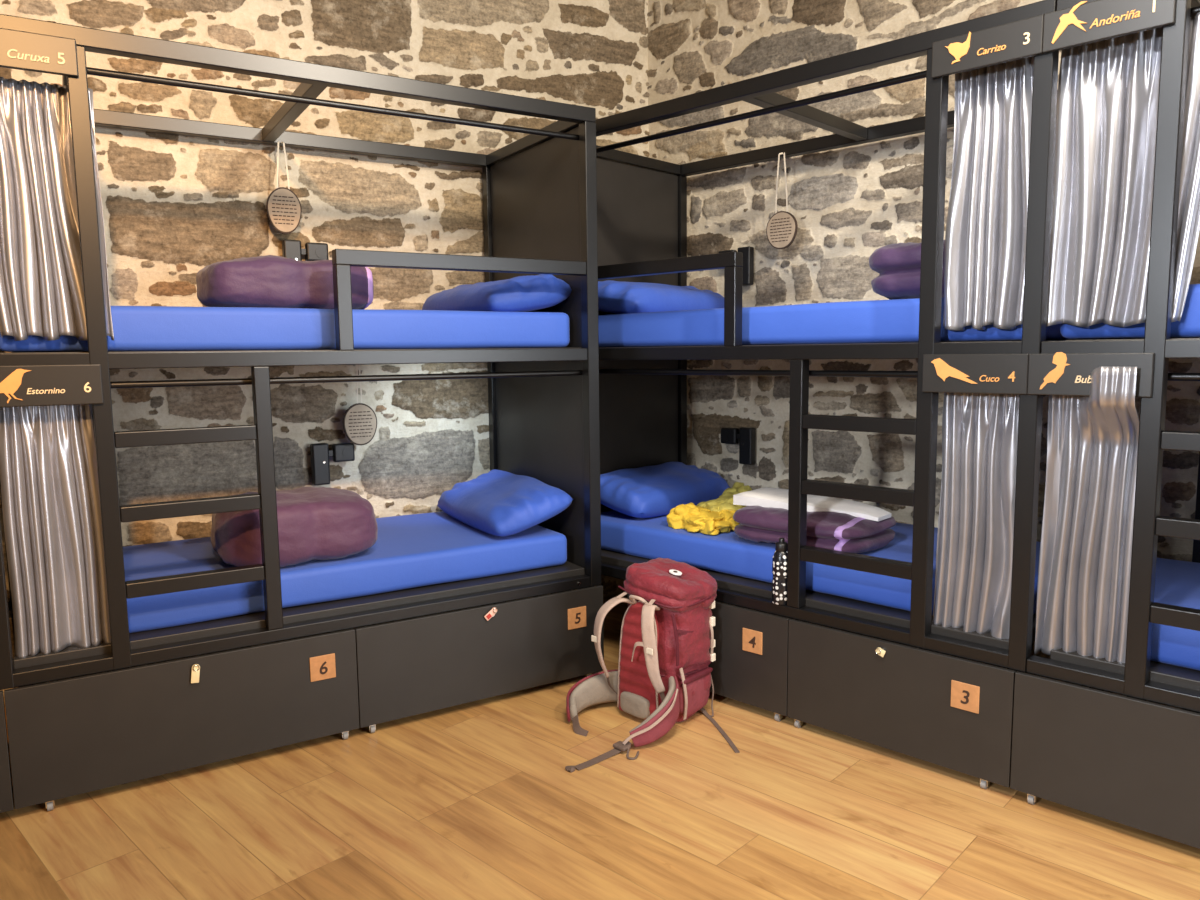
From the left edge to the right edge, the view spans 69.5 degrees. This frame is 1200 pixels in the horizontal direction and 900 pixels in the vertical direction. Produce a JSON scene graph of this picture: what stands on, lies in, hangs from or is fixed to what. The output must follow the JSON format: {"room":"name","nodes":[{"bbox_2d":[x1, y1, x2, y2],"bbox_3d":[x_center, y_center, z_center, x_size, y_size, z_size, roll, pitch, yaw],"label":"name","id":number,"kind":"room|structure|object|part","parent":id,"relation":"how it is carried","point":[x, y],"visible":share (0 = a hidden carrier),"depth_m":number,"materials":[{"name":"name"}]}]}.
{"room":"dormitory","nodes":[
{"label":"dormitory","id":0,"kind":"room"},
{"bbox_2d":[0,0,649,706],"bbox_3d":[-2.091,-0.725,3.433,5.595,3.520,0.022,-5,8,-31],"label":"wall","id":1,"kind":"structure","parent":0,"point":[174,207],"depth_m":3.92,"materials":[{"name":"stone"}]},
{"bbox_2d":[282,239,328,260],"bbox_3d":[-1.310,-0.835,3.857,0.193,0.190,0.048,-5,8,-31],"label":"reading lamp","id":2,"kind":"object","parent":1,"relation":"attached to","point":[292,249],"visible":0.64,"depth_m":3.84,"materials":[{"name":"black plastic"}]},
{"bbox_2d":[310,443,354,485],"bbox_3d":[-1.233,0.061,3.999,0.193,0.190,0.048,-5,8,-31],"label":"reading lamp","id":3,"kind":"object","parent":1,"relation":"attached to","point":[320,453],"visible":1,"depth_m":3.96,"materials":[{"name":"black plastic"}]},
{"bbox_2d":[0,594,1199,899],"bbox_3d":[0.126,1.315,0.881,8.200,0.050,7.400,5,9,43],"label":"floor","id":4,"kind":"structure","parent":0,"point":[475,800],"depth_m":2.54,"materials":[{"name":"brown wood"}]},
{"bbox_2d":[0,690,13,812],"bbox_3d":[-2.224,0.948,2.340,1.039,0.404,0.073,-5,8,-31],"label":"storage drawer","id":5,"kind":"object","parent":4,"relation":"on","point":[6,795],"visible":1,"depth_m":2.58,"materials":[{"name":"black laminate"}]},
{"bbox_2d":[7,598,10,610],"bbox_3d":[-2.927,-0.022,2.363,2.086,2.343,1.017,-5,8,-31],"label":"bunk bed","id":6,"kind":"object","parent":4,"relation":"on","point":[8,599],"visible":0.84,"depth_m":3.36,"materials":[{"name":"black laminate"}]},
{"bbox_2d":[4,629,359,810],"bbox_3d":[-1.333,0.877,2.877,1.039,0.404,0.080,-5,8,-31],"label":"storage drawer","id":7,"kind":"object","parent":4,"relation":"on","point":[89,733],"visible":1,"depth_m":2.81,"materials":[{"name":"black laminate"}]},
{"bbox_2d":[191,664,199,682],"bbox_3d":[-1.318,0.730,2.818,0.031,0.063,0.009,-5,8,-31],"label":"tag","id":8,"kind":"object","parent":7,"relation":"hanging from","point":[195,672],"visible":1,"depth_m":2.82,"materials":[{"name":"beige plastic"}]},
{"bbox_3d":[-0.975,0.765,3.043,0.088,0.088,0.004,-5,8,-31],"label":"number plate","id":9,"kind":"part","parent":7,"relation":"part of","materials":[{"name":"brown wood"}]},
{"bbox_2d":[0,14,600,784],"bbox_3d":[-1.159,-0.164,3.435,2.111,2.343,1.020,-5,8,-31],"label":"bunk bed","id":10,"kind":"object","parent":4,"relation":"on","point":[540,188],"visible":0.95,"depth_m":3.06,"materials":[{"name":"black metal"}]},
{"bbox_3d":[-1.796,-0.225,2.487,0.051,1.883,0.052,-5,8,-31],"label":"post","id":11,"kind":"part","parent":10,"relation":"part of","materials":[{"name":"black metal"}]},
{"bbox_3d":[-2.289,-0.110,3.315,0.051,2.288,0.052,-5,8,-31],"label":"post","id":12,"kind":"part","parent":10,"relation":"part of","materials":[{"name":"black metal"}]},
{"bbox_2d":[0,404,110,657],"bbox_3d":[-1.683,0.233,2.673,0.265,0.813,0.049,-4,7,-30],"label":"curtain","id":13,"kind":"object","parent":10,"relation":"hanging from","point":[51,509],"visible":0.95,"depth_m":2.66,"materials":[{"name":"grey fabric"}]},
{"bbox_2d":[0,77,113,340],"bbox_3d":[-1.660,-0.708,2.588,0.313,0.755,0.052,-5,8,-32],"label":"curtain","id":14,"kind":"object","parent":10,"relation":"hanging from","point":[42,293],"visible":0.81,"depth_m":2.57,"materials":[{"name":"silver fabric"}]},
{"bbox_3d":[-1.531,-0.247,2.647,0.051,1.883,0.052,-5,8,-31],"label":"post","id":15,"kind":"part","parent":10,"relation":"part of","materials":[{"name":"black metal"}]},
{"bbox_3d":[-2.029,-0.131,3.473,0.051,2.288,0.052,-5,8,-31],"label":"post","id":16,"kind":"part","parent":10,"relation":"part of","materials":[{"name":"black metal"}]},
{"bbox_2d":[266,141,301,233],"bbox_3d":[-1.369,-1.133,3.736,0.144,0.392,0.022,-5,8,-31],"label":"tag","id":17,"kind":"object","parent":10,"relation":"hanging from","point":[283,207],"visible":1,"depth_m":3.73,"materials":[{"name":"beige wood"}]},
{"bbox_2d":[0,306,569,352],"bbox_3d":[-1.184,-0.471,3.450,1.985,0.147,0.850,-5,8,-31],"label":"mattress","id":18,"kind":"object","parent":10,"relation":"on","point":[135,328],"visible":0.72,"depth_m":3.04,"materials":[{"name":"blue fabric"}]},
{"bbox_2d":[196,255,373,308],"bbox_3d":[-1.184,-0.622,3.264,0.612,0.196,0.448,-5,8,-31],"label":"quilt","id":19,"kind":"object","parent":18,"relation":"on","point":[268,281],"visible":0.69,"depth_m":3.05,"materials":[{"name":"purple fabric"}]},
{"bbox_3d":[-0.954,-0.634,3.407,0.026,0.172,0.372,-5,8,-31],"label":"lilac trim","id":20,"kind":"part","parent":19,"relation":"part of","materials":[{"name":"purple fabric"}]},
{"bbox_2d":[422,274,571,311],"bbox_3d":[-0.476,-0.672,3.847,0.405,0.181,0.800,-5,8,-33],"label":"pillow","id":21,"kind":"object","parent":18,"relation":"on","point":[527,293],"visible":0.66,"depth_m":3.55,"materials":[{"name":"blue fabric"}]},
{"bbox_3d":[-1.425,-1.345,3.717,2.110,0.055,0.050,-5,8,-31],"label":"rail","id":22,"kind":"part","parent":10,"relation":"part of","materials":[{"name":"black metal"}]},
{"bbox_3d":[-0.940,-0.320,3.004,2.058,0.050,0.050,-5,8,-31],"label":"bed rail","id":23,"kind":"part","parent":10,"relation":"part of","materials":[{"name":"black metal"}]},
{"bbox_3d":[-0.929,-1.259,2.911,2.110,0.055,0.050,-5,8,-31],"label":"rail","id":24,"kind":"part","parent":10,"relation":"part of","materials":[{"name":"black metal"}]},
{"bbox_3d":[-0.929,0.620,3.110,2.058,0.043,0.050,-5,8,-31],"label":"bed rail","id":25,"kind":"part","parent":10,"relation":"part of","materials":[{"name":"black metal"}]},
{"bbox_3d":[-0.952,-1.193,2.974,2.027,0.022,0.022,-5,8,-31],"label":"curtain rod","id":26,"kind":"part","parent":10,"relation":"part of","materials":[{"name":"black metal"}]},
{"bbox_3d":[-0.894,-0.494,3.014,0.050,0.293,0.050,-5,8,-31],"label":"guard post","id":27,"kind":"part","parent":10,"relation":"part of","materials":[{"name":"black metal"}]},
{"bbox_2d":[123,511,566,632],"bbox_3d":[-1.182,0.454,3.550,1.945,0.140,0.850,-5,8,-31],"label":"mattress","id":28,"kind":"object","parent":10,"relation":"on","point":[423,549],"visible":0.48,"depth_m":3.32,"materials":[{"name":"blue fabric"}]},
{"bbox_2d":[210,487,377,566],"bbox_3d":[-1.181,0.281,3.345,0.588,0.249,0.496,-5,8,-31],"label":"quilt","id":29,"kind":"object","parent":28,"relation":"on","point":[315,523],"visible":0.88,"depth_m":3.17,"materials":[{"name":"purple fabric"}]},
{"bbox_2d":[437,469,572,535],"bbox_3d":[-0.453,0.230,3.946,0.374,0.201,0.820,-4,7,-29],"label":"pillow","id":30,"kind":"object","parent":28,"relation":"on","point":[496,502],"visible":1,"depth_m":3.71,"materials":[{"name":"blue fabric"}]},
{"bbox_3d":[-0.941,-0.252,3.081,2.027,0.022,0.022,-5,8,-31],"label":"curtain rod","id":31,"kind":"part","parent":10,"relation":"part of","materials":[{"name":"black metal"}]},
{"bbox_2d":[343,365,376,444],"bbox_3d":[-1.111,-0.218,3.993,0.156,0.394,0.022,-5,8,-31],"label":"disc","id":32,"kind":"object","parent":10,"relation":"hanging from","point":[359,420],"visible":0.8,"depth_m":3.99,"materials":[{"name":"beige wood"}]},
{"bbox_3d":[-0.492,-0.699,3.239,0.998,0.053,0.050,-5,8,-31],"label":"guard rail","id":33,"kind":"part","parent":10,"relation":"part of","materials":[{"name":"black metal"}]},
{"bbox_3d":[-0.533,-0.252,4.382,0.051,2.288,0.052,-5,8,-31],"label":"post","id":34,"kind":"part","parent":10,"relation":"part of","materials":[{"name":"black metal"}]},
{"bbox_3d":[-0.291,-0.904,3.901,0.018,0.888,0.896,-5,8,-31],"label":"head panel","id":35,"kind":"part","parent":10,"relation":"part of","materials":[{"name":"black laminate"}]},
{"bbox_3d":[-0.280,0.055,4.010,0.018,0.936,0.896,-5,8,-31],"label":"head panel","id":36,"kind":"part","parent":10,"relation":"part of","materials":[{"name":"black laminate"}]},
{"bbox_3d":[-0.039,-0.367,3.553,0.051,1.883,0.052,-5,8,-31],"label":"post","id":37,"kind":"part","parent":10,"relation":"part of","materials":[{"name":"black metal"}]},
{"bbox_2d":[355,585,603,732],"bbox_3d":[-0.445,0.805,3.417,1.039,0.404,0.080,-5,8,-31],"label":"storage drawer","id":38,"kind":"object","parent":4,"relation":"on","point":[419,665],"visible":0.88,"depth_m":3.35,"materials":[{"name":"black laminate"}]},
{"bbox_2d":[484,607,497,620],"bbox_3d":[-0.423,0.638,3.359,0.056,0.049,0.009,-5,8,-31],"label":"tag","id":39,"kind":"object","parent":38,"relation":"hanging from","point":[494,610],"visible":1,"depth_m":3.36,"materials":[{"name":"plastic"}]},
{"bbox_3d":[-0.095,0.694,3.578,0.088,0.088,0.004,-5,8,-31],"label":"number plate","id":40,"kind":"part","parent":38,"relation":"part of","materials":[{"name":"brown wood"}]},
{"bbox_2d":[565,557,739,772],"bbox_3d":[0.148,0.741,3.187,0.672,0.587,0.601,-2,7,-13],"label":"backpack","id":41,"kind":"object","parent":4,"relation":"on","point":[662,677],"visible":1,"depth_m":3.21,"materials":[{"name":"red fabric"}]},
{"bbox_3d":[0.144,0.559,3.211,0.080,0.046,0.048,5,9,43],"label":"grab handle","id":42,"kind":"part","parent":41,"relation":"part of","materials":[{"name":"beige fabric"}]},
{"bbox_3d":[0.148,0.784,3.256,0.196,0.432,0.060,5,9,43],"label":"panel","id":43,"kind":"part","parent":41,"relation":"part of","materials":[{"name":"red fabric"}]},
{"bbox_3d":[0.270,0.517,3.310,0.304,0.173,0.321,5,9,43],"label":"lid","id":44,"kind":"part","parent":41,"relation":"part of","materials":[{"name":"red fabric"}]},
{"bbox_3d":[0.423,0.925,3.298,0.026,0.171,0.053,1,7,14],"label":"cord","id":45,"kind":"part","parent":41,"relation":"part of","materials":[{"name":"grey fabric"}]},
{"bbox_2d":[627,593,789,721],"bbox_3d":[0.425,0.789,3.467,0.782,0.404,0.080,5,9,43],"label":"storage drawer","id":46,"kind":"object","parent":4,"relation":"on","point":[750,666],"visible":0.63,"depth_m":3.28,"materials":[{"name":"black laminate"}]},
{"bbox_3d":[0.575,0.722,3.265,0.088,0.088,0.004,5,9,43],"label":"number plate","id":47,"kind":"part","parent":46,"relation":"part of","materials":[{"name":"brown wood"}]},
{"bbox_2d":[557,0,1106,691],"bbox_3d":[0.847,-0.207,3.601,2.111,2.343,1.020,5,9,43],"label":"bunk bed","id":48,"kind":"object","parent":4,"relation":"on","point":[642,200],"visible":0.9,"depth_m":2.98,"materials":[{"name":"black metal"}]},
{"bbox_3d":[0.096,-0.947,4.238,0.018,0.888,0.896,5,9,43],"label":"head panel","id":49,"kind":"part","parent":48,"relation":"part of","materials":[{"name":"black laminate"}]},
{"bbox_3d":[0.107,0.013,4.347,0.018,0.936,0.896,5,9,43],"label":"head panel","id":50,"kind":"part","parent":48,"relation":"part of","materials":[{"name":"black laminate"}]},
{"bbox_3d":[0.154,-0.741,3.549,0.998,0.053,0.050,5,9,43],"label":"guard rail","id":51,"kind":"part","parent":48,"relation":"part of","materials":[{"name":"black metal"}]},
{"bbox_3d":[0.432,-0.294,4.658,0.051,2.288,0.052,5,9,43],"label":"post","id":52,"kind":"part","parent":48,"relation":"part of","materials":[{"name":"black metal"}]},
{"bbox_3d":[0.500,-0.537,3.244,0.050,0.293,0.050,5,9,43],"label":"guard post","id":53,"kind":"part","parent":48,"relation":"part of","materials":[{"name":"black metal"}]},
{"bbox_3d":[0.559,-0.295,3.300,2.027,0.022,0.022,5,9,43],"label":"curtain rod","id":54,"kind":"part","parent":48,"relation":"part of","materials":[{"name":"black metal"}]},
{"bbox_3d":[0.548,-1.236,3.194,2.027,0.022,0.022,5,9,43],"label":"curtain rod","id":55,"kind":"part","parent":48,"relation":"part of","materials":[{"name":"black metal"}]},
{"bbox_2d":[772,538,787,604],"bbox_3d":[0.670,0.446,3.197,0.068,0.245,0.068,5,9,43],"label":"water bottle","id":56,"kind":"object","parent":48,"relation":"on","point":[780,557],"visible":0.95,"depth_m":3.17,"materials":[{"name":"black plastic"}]},
{"bbox_2d":[766,152,797,248],"bbox_3d":[0.862,-1.179,4.093,0.164,0.450,0.022,5,9,43],"label":"tag","id":57,"kind":"object","parent":48,"relation":"hanging from","point":[781,229],"visible":1,"depth_m":4.09,"materials":[{"name":"beige wood"}]},
{"bbox_3d":[0.553,0.577,3.332,2.058,0.043,0.050,5,9,43],"label":"bed rail","id":58,"kind":"part","parent":48,"relation":"part of","materials":[{"name":"black metal"}]},
{"bbox_3d":[0.542,-0.362,3.225,2.058,0.050,0.050,5,9,43],"label":"bed rail","id":59,"kind":"part","parent":48,"relation":"part of","materials":[{"name":"black metal"}]},
{"bbox_2d":[601,510,1040,615],"bbox_3d":[0.884,0.410,3.717,1.970,0.140,0.850,5,9,43],"label":"mattress","id":60,"kind":"object","parent":48,"relation":"on","point":[650,538],"visible":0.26,"depth_m":3.47,"materials":[{"name":"blue fabric"}]},
{"bbox_2d":[600,462,729,517],"bbox_3d":[0.297,0.187,4.271,0.400,0.194,0.760,5,9,43],"label":"pillow","id":61,"kind":"object","parent":60,"relation":"on","point":[651,491],"visible":0.88,"depth_m":4.09,"materials":[{"name":"blue fabric"}]},
{"bbox_2d":[667,482,751,534],"bbox_3d":[0.568,0.252,3.897,0.328,0.142,0.592,5,9,43],"label":"shirt","id":62,"kind":"object","parent":60,"relation":"on","point":[711,517],"visible":0.81,"depth_m":3.76,"materials":[{"name":"yellow fabric"}]},
{"bbox_2d":[733,506,895,553],"bbox_3d":[0.860,0.293,3.484,0.584,0.148,0.474,5,9,43],"label":"quilt","id":63,"kind":"object","parent":60,"relation":"on","point":[844,532],"visible":0.73,"depth_m":3.30,"materials":[{"name":"purple fabric"}]},
{"bbox_2d":[733,487,891,520],"bbox_3d":[0.862,0.219,3.499,0.580,0.063,0.280,5,9,42],"label":"folded towel","id":64,"kind":"object","parent":63,"relation":"on","point":[764,497],"visible":0.84,"depth_m":3.46,"materials":[{"name":"white fabric"}]},
{"bbox_3d":[1.018,0.318,3.329,0.023,0.129,0.436,5,9,43],"label":"lilac trim","id":65,"kind":"part","parent":63,"relation":"part of","materials":[{"name":"purple fabric"}]},
{"bbox_3d":[0.512,-1.302,3.136,2.110,0.055,0.050,5,9,43],"label":"rail","id":66,"kind":"part","parent":48,"relation":"part of","materials":[{"name":"black metal"}]},
{"bbox_2d":[598,297,1095,346],"bbox_3d":[0.874,-0.513,3.611,1.985,0.147,0.850,5,9,43],"label":"mattress","id":67,"kind":"object","parent":48,"relation":"on","point":[895,320],"visible":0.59,"depth_m":3.17,"materials":[{"name":"blue fabric"}]},
{"bbox_2d":[598,280,723,313],"bbox_3d":[0.273,-0.716,4.140,0.406,0.178,0.800,6,9,44],"label":"pillow","id":68,"kind":"object","parent":67,"relation":"on","point":[615,297],"visible":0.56,"depth_m":3.87,"materials":[{"name":"blue fabric"}]},
{"bbox_2d":[869,240,944,299],"bbox_3d":[1.282,-0.645,3.107,0.530,0.218,0.532,5,9,43],"label":"quilt","id":69,"kind":"object","parent":67,"relation":"on","point":[898,266],"visible":0.37,"depth_m":3.01,"materials":[{"name":"purple fabric"}]},
{"bbox_3d":[1.166,-1.387,3.820,2.110,0.055,0.050,5,9,43],"label":"rail","id":70,"kind":"part","parent":48,"relation":"part of","materials":[{"name":"black metal"}]},
{"bbox_3d":[1.046,-0.289,2.753,0.051,1.883,0.052,5,9,43],"label":"post","id":71,"kind":"part","parent":48,"relation":"part of","materials":[{"name":"black metal"}]},
{"bbox_2d":[932,393,1019,638],"bbox_3d":[1.197,0.190,2.747,0.268,0.831,0.054,5,9,43],"label":"curtain","id":72,"kind":"object","parent":48,"relation":"hanging from","point":[974,553],"visible":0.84,"depth_m":2.74,"materials":[{"name":"grey fabric"}]},
{"bbox_2d":[943,56,1033,330],"bbox_3d":[1.192,-0.769,2.636,0.279,0.800,0.051,5,9,43],"label":"curtain","id":73,"kind":"object","parent":48,"relation":"hanging from","point":[985,248],"visible":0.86,"depth_m":2.63,"materials":[{"name":"silver fabric"}]},
{"bbox_3d":[1.271,-0.268,2.540,0.051,1.883,0.052,5,9,43],"label":"post","id":74,"kind":"part","parent":48,"relation":"part of","materials":[{"name":"black metal"}]},
{"bbox_2d":[787,619,1015,788],"bbox_3d":[0.994,0.843,2.930,0.779,0.404,0.080,5,9,43],"label":"storage drawer","id":75,"kind":"object","parent":4,"relation":"on","point":[951,712],"visible":1,"depth_m":2.86,"materials":[{"name":"black laminate"}]},
{"bbox_2d":[875,647,885,656],"bbox_3d":[0.939,0.678,2.899,0.035,0.031,0.009,5,9,43],"label":"tag","id":76,"kind":"object","parent":75,"relation":"hanging from","point":[879,651],"visible":1,"depth_m":2.90,"materials":[{"name":"beige plastic"}]},
{"bbox_3d":[1.149,0.776,2.724,0.088,0.088,0.004,5,9,43],"label":"number plate","id":77,"kind":"part","parent":75,"relation":"part of","materials":[{"name":"brown wood"}]},
{"bbox_2d":[1010,671,1199,848],"bbox_3d":[1.566,0.897,2.394,0.786,0.404,0.073,5,9,43],"label":"storage drawer","id":78,"kind":"object","parent":4,"relation":"on","point":[1128,761],"visible":1,"depth_m":2.46,"materials":[{"name":"black laminate"}]},
{"bbox_2d":[1026,0,1199,712],"bbox_3d":[2.350,-0.064,2.182,2.086,2.343,1.020,5,9,43],"label":"bunk bed","id":79,"kind":"object","parent":4,"relation":"on","point":[1064,368],"visible":0.7,"depth_m":2.34,"materials":[{"name":"black metal"}]},
{"bbox_3d":[2.026,-1.157,1.708,2.058,0.055,0.050,5,9,43],"label":"rail","id":80,"kind":"part","parent":79,"relation":"part of","materials":[{"name":"black metal"}]},
{"bbox_2d":[1034,367,1138,662],"bbox_3d":[1.388,0.203,2.487,0.263,0.886,0.165,5,9,43],"label":"curtain","id":81,"kind":"object","parent":79,"relation":"hanging from","point":[1083,586],"visible":0.96,"depth_m":2.52,"materials":[{"name":"grey fabric"}]},
{"bbox_3d":[2.029,0.718,1.939,2.006,0.043,0.050,5,9,43],"label":"bed rail","id":82,"kind":"part","parent":79,"relation":"part of","materials":[{"name":"black metal"}]},
{"bbox_3d":[2.018,-0.222,1.832,2.006,0.050,0.050,5,9,43],"label":"bed rail","id":83,"kind":"part","parent":79,"relation":"part of","materials":[{"name":"black metal"}]},
{"bbox_2d":[1046,12,1199,327],"bbox_3d":[1.460,-0.742,2.379,0.422,0.802,0.053,5,9,43],"label":"curtain","id":84,"kind":"object","parent":79,"relation":"hanging from","point":[1107,105],"visible":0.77,"depth_m":2.40,"materials":[{"name":"silver fabric"}]},
{"bbox_2d":[1060,284,1199,338],"bbox_3d":[2.367,-0.371,2.202,1.970,0.147,0.850,5,9,43],"label":"mattress","id":85,"kind":"object","parent":79,"relation":"on","point":[1188,326],"visible":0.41,"depth_m":2.44,"materials":[{"name":"blue fabric"}]},
{"bbox_3d":[1.496,-0.246,2.328,0.051,1.883,0.052,5,9,43],"label":"post","id":86,"kind":"part","parent":79,"relation":"part of","materials":[{"name":"black metal"}]},
{"bbox_2d":[1150,558,1199,670],"bbox_3d":[2.378,0.553,2.307,1.970,0.140,0.851,5,9,43],"label":"mattress","id":87,"kind":"object","parent":79,"relation":"on","point":[1177,582],"visible":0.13,"depth_m":2.58,"materials":[{"name":"blue fabric"}]},
{"bbox_3d":[2.085,-0.149,1.860,1.975,0.022,0.022,5,9,43],"label":"curtain rod","id":88,"kind":"part","parent":79,"relation":"part of","materials":[{"name":"metal"}]},
{"bbox_3d":[2.148,-0.131,3.038,0.051,2.288,0.052,5,9,43],"label":"post","id":89,"kind":"part","parent":79,"relation":"part of","materials":[{"name":"black metal"}]},
{"bbox_3d":[2.074,-1.090,1.754,1.975,0.022,0.022,5,9,43],"label":"curtain rod","id":90,"kind":"part","parent":79,"relation":"part of","materials":[{"name":"metal"}]},
{"bbox_2d":[647,0,1199,708],"bbox_3d":[2.693,-0.686,2.589,6.710,3.520,0.027,5,9,43],"label":"wall","id":91,"kind":"structure","parent":0,"point":[849,203],"depth_m":4.14,"materials":[{"name":"stone"}]},
{"bbox_2d":[719,246,753,285],"bbox_3d":[0.693,-0.933,4.419,0.193,0.190,0.048,5,9,43],"label":"reading lamp","id":92,"kind":"object","parent":91,"relation":"attached to","point":[748,252],"visible":0.46,"depth_m":4.35,"materials":[{"name":"black plastic"}]},
{"bbox_2d":[721,427,754,464],"bbox_3d":[0.717,-0.025,4.510,0.193,0.190,0.048,5,9,43],"label":"reading lamp","id":93,"kind":"object","parent":91,"relation":"attached to","point":[745,436],"visible":1,"depth_m":4.46,"materials":[{"name":"black plastic"}]}
]}

